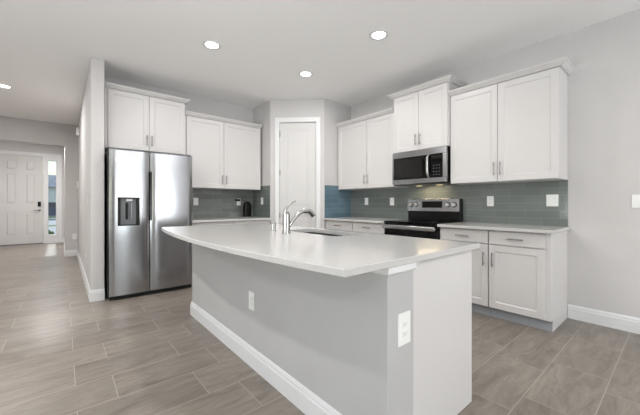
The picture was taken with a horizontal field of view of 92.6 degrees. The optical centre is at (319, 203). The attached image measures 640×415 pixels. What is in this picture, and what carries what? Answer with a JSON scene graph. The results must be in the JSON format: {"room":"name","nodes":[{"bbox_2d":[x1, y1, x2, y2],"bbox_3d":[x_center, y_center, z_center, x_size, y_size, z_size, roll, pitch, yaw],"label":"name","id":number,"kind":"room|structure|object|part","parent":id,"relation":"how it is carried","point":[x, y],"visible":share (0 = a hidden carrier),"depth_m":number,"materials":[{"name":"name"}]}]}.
{"room":"kitchen","nodes":[
{"label":"kitchen","id":0,"kind":"room"},
{"bbox_2d":[0,140,63,237],"bbox_3d":[-8.243,-0.286,8.630,2.290,2.843,0.160,0,0,-40],"label":"wall","id":1,"kind":"structure","parent":0,"point":[4,145],"depth_m":8.74,"materials":[{"name":"paint"}]},
{"bbox_2d":[0,150,44,245],"bbox_3d":[-8.359,-0.157,8.488,1.060,2.585,0.187,0,0,-40],"label":"door","id":2,"kind":"structure","parent":1,"relation":"in","point":[21,173],"depth_m":8.50,"materials":[{"name":"paint"}]},
{"bbox_3d":[-8.362,-0.157,8.491,1.060,2.585,0.140,0,0,-40],"label":"casing","id":3,"kind":"part","parent":2,"relation":"part of","materials":[{"name":"paint"}]},
{"bbox_2d":[43,154,61,242],"bbox_3d":[-7.815,-0.157,8.944,0.409,2.585,0.130,0,0,-40],"label":"window","id":4,"kind":"structure","parent":1,"relation":"in","point":[52,238],"depth_m":8.94,"materials":[{"name":"paint"}]},
{"bbox_2d":[0,116,64,145],"bbox_3d":[-6.996,-0.286,5.393,3.832,2.843,0.200,0,0,-40],"label":"wall","id":5,"kind":"structure","parent":0,"point":[11,129],"depth_m":6.21,"materials":[{"name":"paint"}]},
{"bbox_2d":[64,124,77,250],"bbox_3d":[-6.391,-0.286,7.926,0.356,2.843,3.300,0,0,-40],"label":"wall","id":6,"kind":"structure","parent":0,"point":[71,140],"depth_m":6.62,"materials":[{"name":"paint"}]},
{"bbox_2d":[64,250,76,256],"bbox_3d":[-5.389,1.068,6.603,0.216,0.135,0.015,0,0,-40],"label":"baseboard","id":7,"kind":"structure","parent":6,"relation":"attached to","point":[68,253],"depth_m":6.60,"materials":[{"name":"paint"}]},
{"bbox_2d":[78,57,104,289],"bbox_3d":[-3.928,-0.286,5.157,0.130,2.843,4.110,0,0,-40],"label":"wall","id":8,"kind":"structure","parent":0,"point":[91,124],"depth_m":3.61,"materials":[{"name":"paint"}]},
{"bbox_2d":[77,250,90,298],"bbox_3d":[-3.983,1.068,5.111,0.015,0.135,4.110,0,0,-40],"label":"baseboard","id":9,"kind":"structure","parent":8,"relation":"attached to","point":[85,280],"depth_m":4.52,"materials":[{"name":"paint"}]},
{"bbox_2d":[89,288,104,301],"bbox_3d":[-2.606,1.068,3.574,0.145,0.135,0.015,0,0,-40],"label":"baseboard","id":10,"kind":"structure","parent":8,"relation":"attached to","point":[98,294],"depth_m":3.57,"materials":[{"name":"paint"}]},
{"bbox_2d":[105,76,252,217],"bbox_3d":[-1.619,-0.286,5.217,3.482,2.843,0.150,0,0,-40],"label":"wall","id":11,"kind":"structure","parent":0,"point":[197,104],"depth_m":4.92,"materials":[{"name":"paint"}]},
{"bbox_2d":[105,82,190,154],"bbox_3d":[-2.369,-1.094,4.208,0.999,0.789,0.428,0,0,-40],"label":"upper cabinet","id":12,"kind":"object","parent":11,"relation":"attached to","point":[136,119],"visible":0.93,"depth_m":4.03,"materials":[{"name":"white wood"}]},
{"bbox_3d":[-2.454,-1.068,3.932,0.452,0.729,0.020,0,0,-40],"label":"door","id":13,"kind":"part","parent":12,"relation":"part of","materials":[{"name":"white wood"}]},
{"bbox_3d":[-2.369,-1.464,4.208,0.999,0.050,0.428,0,0,-40],"label":"crown moulding","id":14,"kind":"part","parent":12,"relation":"part of","materials":[{"name":"white wood"}]},
{"bbox_3d":[-2.107,-1.068,4.224,0.449,0.729,0.020,0,0,-40],"label":"door","id":15,"kind":"part","parent":12,"relation":"part of","materials":[{"name":"white wood"}]},
{"bbox_2d":[192,189,252,217],"bbox_3d":[-1.687,-0.006,5.057,1.267,0.464,0.008,0,0,-40],"label":"tile backsplash","id":16,"kind":"structure","parent":11,"relation":"attached to","point":[212,203],"depth_m":5.07,"materials":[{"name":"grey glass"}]},
{"bbox_2d":[193,198,197,204],"bbox_3d":[-1.954,-0.037,4.818,0.074,0.118,0.013,0,0,-40],"label":"light switch","id":17,"kind":"object","parent":16,"relation":"attached to","point":[195,200],"visible":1,"depth_m":4.81,"materials":[{"name":"white plastic"}]},
{"bbox_2d":[185,111,262,190],"bbox_3d":[-1.568,-0.785,4.904,1.237,1.094,0.393,0,0,-40],"label":"upper cabinet","id":18,"kind":"object","parent":11,"relation":"attached to","point":[225,152],"visible":0.87,"depth_m":4.76,"materials":[{"name":"white wood"}]},
{"bbox_3d":[-1.718,-0.759,4.597,0.552,1.034,0.020,0,0,-40],"label":"door","id":19,"kind":"part","parent":18,"relation":"part of","materials":[{"name":"white wood"}]},
{"bbox_3d":[-1.568,-1.307,4.904,1.237,0.050,0.393,0,0,-40],"label":"crown moulding","id":20,"kind":"part","parent":18,"relation":"part of","materials":[{"name":"white wood"}]},
{"bbox_3d":[-1.258,-0.759,4.984,0.637,1.034,0.020,0,0,-40],"label":"door","id":21,"kind":"part","parent":18,"relation":"part of","materials":[{"name":"white wood"}]},
{"bbox_2d":[253,99,350,228],"bbox_3d":[-0.340,-0.286,5.234,1.745,2.843,0.499,0,0,4],"label":"wall","id":22,"kind":"structure","parent":0,"point":[331,113],"depth_m":5.01,"materials":[{"name":"paint"}]},
{"bbox_2d":[253,185,269,217],"bbox_3d":[-1.010,-0.039,5.243,0.008,0.531,0.594,0,0,-40],"label":"tile backsplash","id":23,"kind":"structure","parent":22,"relation":"attached to","point":[259,210],"depth_m":5.20,"materials":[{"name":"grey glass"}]},
{"bbox_2d":[275,117,320,227],"bbox_3d":[-0.362,-0.136,5.006,0.751,2.543,0.159,0,0,4],"label":"door","id":24,"kind":"structure","parent":22,"relation":"in","point":[297,139],"depth_m":4.99,"materials":[{"name":"paint"}]},
{"bbox_2d":[325,185,350,217],"bbox_3d":[0.307,-0.039,5.150,0.604,0.531,0.008,0,0,-40],"label":"tile backsplash","id":25,"kind":"structure","parent":22,"relation":"attached to","point":[337,202],"depth_m":5.12,"materials":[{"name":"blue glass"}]},
{"bbox_2d":[0,0,639,145],"bbox_3d":[-1.627,-1.768,1.702,8.500,0.120,19.300,0,0,-40],"label":"ceiling","id":26,"kind":"structure","parent":0,"point":[47,47],"depth_m":3.19,"materials":[{"name":"white paint"}]},
{"bbox_2d":[0,84,12,88],"bbox_3d":[-4.579,-1.704,4.428,0.192,0.007,0.192,0,0,-40],"label":"recessed light","id":27,"kind":"object","parent":26,"relation":"in","point":[1,85],"visible":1,"depth_m":4.44,"materials":[{"name":"paint"}]},
{"bbox_2d":[202,40,220,49],"bbox_3d":[-1.163,-1.704,3.284,0.192,0.007,0.192,0,0,-40],"label":"recessed light","id":28,"kind":"object","parent":26,"relation":"in","point":[213,45],"visible":1,"depth_m":3.27,"materials":[{"name":"paint"}]},
{"bbox_2d":[298,71,312,76],"bbox_3d":[-0.187,-1.704,4.018,0.192,0.007,0.192,0,0,-40],"label":"recessed light","id":29,"kind":"object","parent":26,"relation":"in","point":[302,73],"visible":1,"depth_m":4.02,"materials":[{"name":"paint"}]},
{"bbox_2d":[369,30,387,39],"bbox_3d":[0.594,-1.704,3.091,0.192,0.007,0.192,0,0,-40],"label":"recessed light","id":30,"kind":"object","parent":26,"relation":"in","point":[377,34],"visible":1,"depth_m":3.09,"materials":[{"name":"paint"}]},
{"bbox_2d":[0,242,639,414],"bbox_3d":[-1.627,1.185,1.702,8.500,0.100,19.300,0,0,-40],"label":"floor","id":31,"kind":"structure","parent":0,"point":[62,352],"depth_m":2.19,"materials":[{"name":"tile"}]},
{"bbox_2d":[105,147,191,299],"bbox_3d":[-2.293,0.237,4.080,0.944,1.797,0.662,0,0,-40],"label":"refrigerator","id":32,"kind":"object","parent":31,"relation":"on","point":[146,192],"visible":1,"depth_m":3.78,"materials":[{"name":"silver metal"}]},
{"bbox_3d":[-2.469,0.222,3.561,0.006,1.717,0.058,0,0,-40],"label":"door","id":33,"kind":"part","parent":32,"relation":"part of","materials":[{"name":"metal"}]},
{"bbox_3d":[-2.300,0.222,3.693,0.422,1.717,0.074,0,0,-40],"label":"freezer door","id":34,"kind":"part","parent":32,"relation":"part of","materials":[{"name":"silver metal"}]},
{"bbox_3d":[-1.938,0.222,3.998,0.507,1.717,0.074,0,0,-40],"label":"door","id":35,"kind":"part","parent":32,"relation":"part of","materials":[{"name":"silver metal"}]},
{"bbox_2d":[191,221,232,284],"bbox_3d":[-1.718,0.697,4.615,0.628,0.878,0.643,0,0,-40],"label":"base cabinet","id":36,"kind":"object","parent":31,"relation":"on","point":[225,222],"visible":0.05,"depth_m":4.39,"materials":[{"name":"white wood"}]},
{"bbox_3d":[-1.536,0.333,4.407,0.602,0.130,0.020,0,0,-40],"label":"drawer","id":37,"kind":"part","parent":36,"relation":"part of","materials":[{"name":"white wood"}]},
{"bbox_2d":[192,217,270,222],"bbox_3d":[-1.475,0.242,4.811,1.258,0.030,0.639,0,0,-40],"label":"countertop","id":38,"kind":"structure","parent":36,"relation":"on","point":[194,220],"depth_m":4.69,"materials":[{"name":"white stone"}]},
{"bbox_2d":[243,201,251,216],"bbox_3d":[-1.240,0.093,5.203,0.140,0.268,0.103,0,0,-40],"label":"smart speaker","id":39,"kind":"object","parent":38,"relation":"on","point":[247,205],"visible":0.88,"depth_m":5.16},
{"bbox_2d":[233,220,269,223],"bbox_3d":[-1.235,0.697,5.021,0.628,0.878,0.643,0,0,-40],"label":"base cabinet","id":40,"kind":"object","parent":31,"relation":"on","point":[251,221],"visible":0.06,"depth_m":4.81,"materials":[{"name":"white wood"}]},
{"bbox_2d":[190,232,471,414],"bbox_3d":[-0.209,0.697,2.452,0.836,0.878,2.500,0,0,-40],"label":"kitchen island","id":41,"kind":"object","parent":31,"relation":"on","point":[327,343],"visible":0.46,"depth_m":1.57,"materials":[{"name":"paint"}]},
{"bbox_2d":[249,291,254,310],"bbox_3d":[-0.480,0.679,2.141,0.009,0.125,0.080,0,0,-40],"label":"outlet","id":42,"kind":"object","parent":41,"relation":"attached to","point":[251,294],"visible":1,"depth_m":2.13,"materials":[{"name":"white plastic"}]},
{"bbox_3d":[-0.452,1.068,2.247,0.200,0.135,2.500,0,0,-40],"label":"moulding","id":43,"kind":"part","parent":41,"relation":"part of","materials":[{"name":"paint"}]},
{"bbox_2d":[161,223,479,277],"bbox_3d":[-0.351,0.242,2.345,1.196,0.030,2.528,0,0,-40],"label":"island countertop","id":44,"kind":"structure","parent":41,"relation":"on","point":[353,253],"depth_m":1.67,"materials":[{"name":"white stone"}]},
{"bbox_2d":[270,222,276,230],"bbox_3d":[-0.392,0.192,2.566,0.054,0.072,0.054,0,0,-40],"label":"soap dispenser","id":45,"kind":"object","parent":44,"relation":"on","point":[273,224],"visible":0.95,"depth_m":2.55,"materials":[{"name":"silver metal"}]},
{"bbox_2d":[282,201,315,233],"bbox_3d":[-0.162,0.100,2.425,0.321,0.254,0.068,0,0,-40],"label":"kitchen faucet","id":46,"kind":"object","parent":44,"relation":"on","point":[286,223],"visible":1,"depth_m":2.33,"materials":[{"name":"silver metal"}]},
{"bbox_3d":[-0.235,0.026,2.364,0.119,0.105,0.036,0,0,-40],"label":"lever","id":47,"kind":"part","parent":46,"relation":"part of","materials":[{"name":"silver metal"}]},
{"bbox_3d":[-0.153,0.118,2.433,0.271,0.162,0.036,0,0,-40],"label":"spout","id":48,"kind":"part","parent":46,"relation":"part of","materials":[{"name":"silver metal"}]},
{"bbox_2d":[302,232,342,235],"bbox_3d":[0.006,0.365,2.481,0.316,0.212,0.674,0,0,-40],"label":"sink","id":49,"kind":"object","parent":44,"relation":"in","point":[302,232],"visible":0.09,"depth_m":2.69,"materials":[{"name":"metal"}]},
{"bbox_3d":[-0.452,0.276,2.247,0.199,0.036,2.498,0,0,-40],"label":"moulding","id":50,"kind":"part","parent":41,"relation":"part of","materials":[{"name":"paint"}]},
{"bbox_2d":[397,310,409,347],"bbox_3d":[0.362,0.535,1.312,0.090,0.138,0.009,0,0,-40],"label":"outlet","id":51,"kind":"object","parent":41,"relation":"attached to","point":[403,319],"visible":1,"depth_m":1.30,"materials":[{"name":"white plastic"}]},
{"bbox_3d":[0.638,0.697,1.573,0.599,0.878,0.018,0,0,-40],"label":"panel","id":52,"kind":"part","parent":41,"relation":"part of","materials":[{"name":"white wood"}]},
{"bbox_2d":[326,220,352,230],"bbox_3d":[0.494,0.697,4.909,0.643,0.878,0.613,0,0,-40],"label":"base cabinet","id":53,"kind":"object","parent":31,"relation":"on","point":[330,224],"visible":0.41,"depth_m":4.68,"materials":[{"name":"white wood"}]},
{"bbox_2d":[353,222,384,233],"bbox_3d":[0.885,0.697,4.444,0.643,0.878,0.594,0,0,-40],"label":"base cabinet","id":54,"kind":"object","parent":31,"relation":"on","point":[376,228],"visible":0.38,"depth_m":4.25,"materials":[{"name":"white wood"}]},
{"bbox_2d":[323,217,404,223],"bbox_3d":[0.684,0.242,4.673,0.639,0.030,1.206,0,0,-40],"label":"countertop","id":55,"kind":"structure","parent":54,"relation":"on","point":[351,219],"depth_m":4.46,"materials":[{"name":"white stone"}]},
{"bbox_2d":[382,198,462,239],"bbox_3d":[1.299,0.532,3.909,0.676,1.206,0.748,0,0,-40],"label":"range","id":56,"kind":"object","parent":31,"relation":"on","point":[425,212],"visible":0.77,"depth_m":3.88,"materials":[{"name":"black metal"}]},
{"bbox_2d":[382,222,439,239],"bbox_3d":[1.295,0.672,3.906,0.666,0.867,0.744,0,0,-40],"label":"oven","id":57,"kind":"object","parent":56,"relation":"in","point":[429,230],"depth_m":3.66,"materials":[{"name":"black metal"}]},
{"bbox_2d":[384,219,457,224],"bbox_3d":[1.286,0.228,3.898,0.543,0.018,0.748,0,0,-40],"label":"cooktop","id":58,"kind":"object","parent":56,"relation":"in","point":[407,221],"depth_m":3.81,"materials":[{"name":"black glass"}]},
{"bbox_3d":[1.489,0.013,4.069,0.017,0.166,0.740,0,0,-40],"label":"control panel","id":59,"kind":"part","parent":56,"relation":"part of","materials":[{"name":"silver metal"}]},
{"bbox_2d":[440,227,490,315],"bbox_3d":[1.731,0.697,3.438,0.643,0.878,0.522,0,0,-40],"label":"base cabinet","id":60,"kind":"object","parent":31,"relation":"on","point":[480,257],"visible":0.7,"depth_m":3.14,"materials":[{"name":"white wood"}]},
{"bbox_3d":[1.525,0.333,3.255,0.020,0.130,0.499,0,0,-40],"label":"drawer","id":61,"kind":"part","parent":60,"relation":"part of","materials":[{"name":"white wood"}]},
{"bbox_3d":[1.525,0.718,3.255,0.020,0.620,0.499,0,0,-40],"label":"door","id":62,"kind":"part","parent":60,"relation":"part of","materials":[{"name":"white wood"}]},
{"bbox_2d":[489,230,567,331],"bbox_3d":[2.064,0.697,3.042,0.643,0.878,0.507,0,0,-40],"label":"base cabinet","id":63,"kind":"object","parent":31,"relation":"on","point":[528,271],"visible":0.95,"depth_m":2.85,"materials":[{"name":"white wood"}]},
{"bbox_2d":[437,222,569,233],"bbox_3d":[1.898,0.242,3.230,0.639,0.030,1.057,0,0,-40],"label":"countertop","id":64,"kind":"structure","parent":63,"relation":"on","point":[466,225],"depth_m":3.07,"materials":[{"name":"white stone"}]},
{"bbox_3d":[1.842,0.333,2.878,0.020,0.130,0.462,0,0,-40],"label":"drawer","id":65,"kind":"part","parent":63,"relation":"part of","materials":[{"name":"white wood"}]},
{"bbox_3d":[1.842,0.718,2.878,0.020,0.620,0.462,0,0,-40],"label":"door","id":66,"kind":"part","parent":63,"relation":"part of","materials":[{"name":"white wood"}]},
{"bbox_2d":[351,9,639,317],"bbox_3d":[3.652,-0.286,1.771,0.150,2.843,12.210,0,0,-40],"label":"wall","id":67,"kind":"structure","parent":0,"point":[603,236],"depth_m":2.87,"materials":[{"name":"paint"}]},
{"bbox_2d":[335,107,407,189],"bbox_3d":[0.772,-0.785,4.784,0.378,1.094,1.162,0,0,-40],"label":"upper cabinet","id":68,"kind":"object","parent":67,"relation":"attached to","point":[365,143],"visible":0.91,"depth_m":4.63,"materials":[{"name":"white wood"}]},
{"bbox_3d":[0.515,-0.759,4.886,0.020,1.034,0.615,0,0,-40],"label":"door","id":69,"kind":"part","parent":68,"relation":"part of","materials":[{"name":"white wood"}]},
{"bbox_3d":[0.772,-1.307,4.784,0.378,0.050,1.162,0,0,-40],"label":"crown moulding","id":70,"kind":"part","parent":68,"relation":"part of","materials":[{"name":"white wood"}]},
{"bbox_3d":[0.879,-0.759,4.454,0.020,1.034,0.504,0,0,-40],"label":"door","id":71,"kind":"part","parent":68,"relation":"part of","materials":[{"name":"white wood"}]},
{"bbox_2d":[387,74,467,152],"bbox_3d":[1.387,-1.097,4.021,0.418,0.809,0.910,0,0,-40],"label":"upper cabinet","id":72,"kind":"object","parent":67,"relation":"attached to","point":[422,112],"visible":0.94,"depth_m":3.85,"materials":[{"name":"white wood"}]},
{"bbox_3d":[1.146,-1.071,4.074,0.020,0.749,0.376,0,0,-40],"label":"door","id":73,"kind":"part","parent":72,"relation":"part of","materials":[{"name":"white wood"}]},
{"bbox_2d":[392,146,452,186],"bbox_3d":[1.368,-0.466,4.002,0.455,0.444,0.766,0,0,-40],"label":"microwave","id":74,"kind":"object","parent":72,"relation":"attached to","point":[429,166],"visible":0.98,"depth_m":3.84,"materials":[{"name":"silver metal"}]},
{"bbox_3d":[1.196,-0.465,3.968,0.033,0.285,0.553,0,0,-40],"label":"glass door","id":75,"kind":"part","parent":74,"relation":"part of","materials":[{"name":"black glass"}]},
{"bbox_3d":[1.323,-0.465,3.753,0.065,0.294,0.030,0,0,-40],"label":"door handle","id":76,"kind":"part","parent":74,"relation":"part of","materials":[{"name":"silver metal"}]},
{"bbox_3d":[1.423,-0.465,3.698,0.033,0.285,0.149,0,0,-40],"label":"keypad panel","id":77,"kind":"part","parent":74,"relation":"part of","materials":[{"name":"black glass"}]},
{"bbox_3d":[1.387,-1.476,4.021,0.418,0.050,0.910,0,0,-40],"label":"crown moulding","id":78,"kind":"part","parent":72,"relation":"part of","materials":[{"name":"white wood"}]},
{"bbox_3d":[1.394,-1.071,3.779,0.020,0.749,0.386,0,0,-40],"label":"door","id":79,"kind":"part","parent":72,"relation":"part of","materials":[{"name":"white wood"}]},
{"bbox_2d":[351,180,567,226],"bbox_3d":[1.506,0.025,4.200,0.008,0.620,3.006,0,0,-40],"label":"tile backsplash","id":80,"kind":"structure","parent":67,"relation":"attached to","point":[522,203],"depth_m":3.62,"materials":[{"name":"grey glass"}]},
{"bbox_2d":[487,196,493,205],"bbox_3d":[2.003,-0.033,3.596,0.009,0.118,0.074,0,0,-40],"label":"outlet","id":81,"kind":"object","parent":80,"relation":"attached to","point":[490,199],"visible":1,"depth_m":3.59,"materials":[{"name":"white plastic"}]},
{"bbox_2d":[546,194,557,205],"bbox_3d":[2.384,-0.035,3.139,0.013,0.122,0.102,0,0,-40],"label":"outlet","id":82,"kind":"object","parent":80,"relation":"attached to","point":[551,200],"visible":1,"depth_m":3.14,"materials":[{"name":"white plastic"}]},
{"bbox_2d":[448,57,574,184],"bbox_3d":[2.013,-0.785,3.308,0.378,1.094,1.104,0,0,-40],"label":"upper cabinet","id":83,"kind":"object","parent":67,"relation":"attached to","point":[512,127],"visible":1,"depth_m":3.13,"materials":[{"name":"white wood"}]},
{"bbox_3d":[1.725,-0.759,3.447,0.020,1.034,0.512,0,0,-40],"label":"door","id":84,"kind":"part","parent":83,"relation":"part of","materials":[{"name":"white wood"}]},
{"bbox_3d":[2.013,-1.307,3.308,0.378,0.050,1.104,0,0,-40],"label":"crown moulding","id":85,"kind":"part","parent":83,"relation":"part of","materials":[{"name":"white wood"}]},
{"bbox_3d":[2.060,-0.759,3.049,0.020,1.034,0.519,0,0,-40],"label":"door","id":86,"kind":"part","parent":83,"relation":"part of","materials":[{"name":"white wood"}]},
{"bbox_2d":[568,304,639,333],"bbox_3d":[4.995,1.068,0.046,0.015,0.135,7.842,0,0,-40],"label":"baseboard","id":87,"kind":"structure","parent":67,"relation":"attached to","point":[607,319],"depth_m":2.83,"materials":[{"name":"paint"}]},
{"bbox_2d":[632,194,639,207],"bbox_3d":[2.798,-0.024,2.660,0.013,0.118,0.120,0,0,-40],"label":"light switch","id":88,"kind":"object","parent":67,"relation":"attached to","point":[635,198],"visible":1,"depth_m":2.68,"materials":[{"name":"white plastic"}]},
{"label":"outside","id":89,"kind":"structure","parent":0,"visible":0},
{"bbox_3d":[-9.654,1.370,11.480,120.000,0.230,150.000,0,0,-40],"label":"ground","id":90,"kind":"structure","parent":89,"visible":0},
{"bbox_2d":[48,175,55,201],"bbox_3d":[-30.432,-0.995,33.858,19.200,4.500,10.400,0,0,-40],"label":"house","id":91,"kind":"structure","parent":90,"relation":"on","point":[51,178],"depth_m":30.91,"materials":[{"name":"paint"}]},
{"bbox_3d":[-27.363,0.096,30.520,4.800,2.280,0.060,0,0,-40],"label":"garage door","id":92,"kind":"part","parent":91,"relation":"part of","materials":[{"name":"paint"}]},
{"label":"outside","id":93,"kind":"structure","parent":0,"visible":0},
{"bbox_2d":[48,226,55,233],"bbox_3d":[-12.322,1.258,13.876,11.000,0.015,7.900,0,0,-40],"label":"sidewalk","id":94,"kind":"structure","parent":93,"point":[53,228],"depth_m":14.93,"materials":[{"name":"concrete"}]},
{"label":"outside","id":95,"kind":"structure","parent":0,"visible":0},
{"bbox_2d":[48,218,55,224],"bbox_3d":[-19.308,1.256,22.961,100.000,0.018,12.000,0,0,-40],"label":"driveway","id":96,"kind":"structure","parent":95,"point":[51,221],"depth_m":21.67,"materials":[{"name":"concrete"}]},
{"bbox_2d":[48,202,55,215],"bbox_3d":[-22.096,0.545,25.189,4.500,1.400,1.760,0,0,-40],"label":"car","id":97,"kind":"object","parent":96,"relation":"on","point":[51,205],"visible":0.03,"depth_m":24.55,"materials":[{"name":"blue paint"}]}
]}

